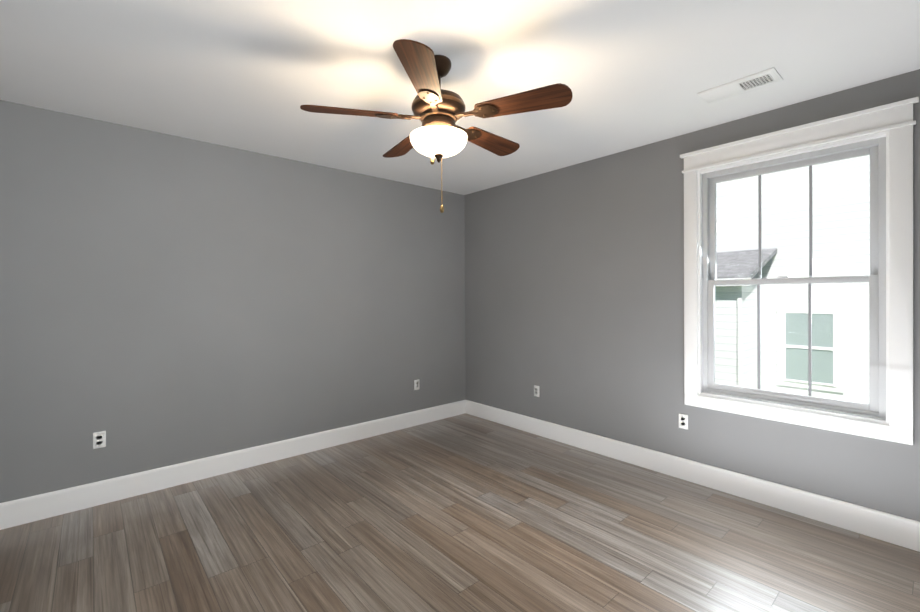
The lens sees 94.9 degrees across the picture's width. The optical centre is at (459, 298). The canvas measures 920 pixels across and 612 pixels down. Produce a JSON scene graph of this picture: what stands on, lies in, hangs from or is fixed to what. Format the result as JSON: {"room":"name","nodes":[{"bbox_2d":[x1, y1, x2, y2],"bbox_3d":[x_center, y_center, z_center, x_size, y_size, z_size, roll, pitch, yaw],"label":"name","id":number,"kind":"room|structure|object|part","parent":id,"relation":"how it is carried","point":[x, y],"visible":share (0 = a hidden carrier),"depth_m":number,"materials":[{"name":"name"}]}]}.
{"room":"empty bedroom","nodes":[
{"label":"empty bedroom","id":0,"kind":"room"},
{"bbox_2d":[0,100,465,502],"bbox_3d":[-1.603,0.086,3.962,4.600,2.740,0.150,-1,0,-41],"label":"wall","id":1,"kind":"structure","parent":0,"point":[167,300],"depth_m":3.40,"materials":[{"name":"grey paint"}]},
{"bbox_2d":[93,431,105,448],"bbox_3d":[-2.569,1.007,3.012,0.070,0.115,0.009,-1,0,-41],"label":"electrical outlet","id":2,"kind":"object","parent":1,"relation":"attached to","point":[99,439],"visible":1,"depth_m":3.01,"materials":[{"name":"white plastic"}]},
{"bbox_2d":[0,400,463,529],"bbox_3d":[-1.545,1.373,3.903,4.230,0.165,0.016,-1,0,-41],"label":"baseboard","id":3,"kind":"structure","parent":1,"relation":"attached to","point":[21,511],"depth_m":3.39,"materials":[{"name":"white paint"}]},
{"bbox_2d":[414,379,418,389],"bbox_3d":[-0.492,0.984,4.829,0.070,0.115,0.009,-1,0,-41],"label":"electrical outlet","id":4,"kind":"object","parent":1,"relation":"attached to","point":[416,384],"visible":1,"depth_m":4.82,"materials":[{"name":"white plastic"}]},
{"bbox_2d":[0,413,919,611],"bbox_3d":[-0.097,1.516,2.257,4.600,0.120,4.700,-1,0,-41],"label":"floor","id":5,"kind":"structure","parent":0,"point":[465,512],"depth_m":2.50,"materials":[{"name":"brown wood"}]},
{"bbox_2d":[0,0,919,194],"bbox_3d":[-0.115,-1.344,2.242,4.600,0.120,4.700,-1,0,-41],"label":"ceiling","id":6,"kind":"structure","parent":0,"point":[251,75],"depth_m":2.33,"materials":[{"name":"white paint"}]},
{"bbox_2d":[300,39,572,212],"bbox_3d":[-0.104,-0.884,2.335,1.339,0.802,1.352,-1,0,-41],"label":"ceiling fan","id":7,"kind":"object","parent":6,"relation":"hanging from","point":[438,113],"visible":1,"depth_m":2.17,"materials":[{"name":"brown wood"}]},
{"bbox_3d":[-0.115,-0.828,2.295,0.312,0.098,0.312,-1,0,-41],"label":"lamp shade","id":8,"kind":"part","parent":7,"relation":"part of","materials":[{"name":"white glass"}]},
{"bbox_2d":[697,67,782,102],"bbox_3d":[1.701,-1.291,2.581,0.200,0.012,0.400,-1,0,-41],"label":"ceiling vent","id":9,"kind":"object","parent":6,"relation":"in","point":[750,82],"visible":1,"depth_m":2.56,"materials":[{"name":"white metal"}]},
{"bbox_2d":[464,69,919,521],"bbox_3d":[1.569,0.068,3.714,0.150,2.740,4.400,-1,0,-41],"label":"wall","id":10,"kind":"structure","parent":0,"point":[574,293],"depth_m":3.71,"materials":[{"name":"grey paint"}]},
{"bbox_2d":[534,385,538,396],"bbox_3d":[0.810,0.978,4.473,0.009,0.115,0.070,-1,0,-41],"label":"electrical outlet","id":11,"kind":"object","parent":10,"relation":"attached to","point":[536,390],"visible":1,"depth_m":4.47,"materials":[{"name":"white plastic"}]},
{"bbox_2d":[679,413,687,429],"bbox_3d":[1.778,0.978,3.366,0.009,0.115,0.070,-1,0,-41],"label":"electrical outlet","id":12,"kind":"object","parent":10,"relation":"attached to","point":[683,421],"visible":1,"depth_m":3.36,"materials":[{"name":"white plastic"}]},
{"bbox_2d":[464,400,919,551],"bbox_3d":[1.514,1.356,3.667,0.016,0.165,4.400,-1,0,-41],"label":"baseboard","id":13,"kind":"structure","parent":10,"relation":"attached to","point":[892,529],"depth_m":3.10,"materials":[{"name":"white paint"}]},
{"bbox_2d":[680,97,918,444],"bbox_3d":[2.232,-0.150,2.923,0.190,1.975,1.279,-1,0,-41],"label":"window","id":14,"kind":"structure","parent":10,"relation":"in","point":[894,122],"depth_m":2.75,"materials":[{"name":"white paint"}]},
{"bbox_3d":[2.249,-0.122,2.938,0.115,1.700,1.015,-1,0,-41],"label":"window sash","id":15,"kind":"part","parent":14,"relation":"part of","materials":[{"name":"glass"}]},
{"label":"outside","id":16,"kind":"structure","parent":0,"visible":0},
{"bbox_3d":[0.225,4.732,6.259,70.000,0.200,70.000,-1,0,-41],"label":"lawn","id":17,"kind":"structure","parent":16,"visible":0},
{"bbox_2d":[715,155,869,402],"bbox_3d":[7.794,-0.028,8.893,8.660,9.200,20.000,-1,0,-41],"label":"window glass","id":18,"kind":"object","parent":17,"relation":"on","point":[787,293],"depth_m":6.95,"materials":[{"name":"white"}]}
]}

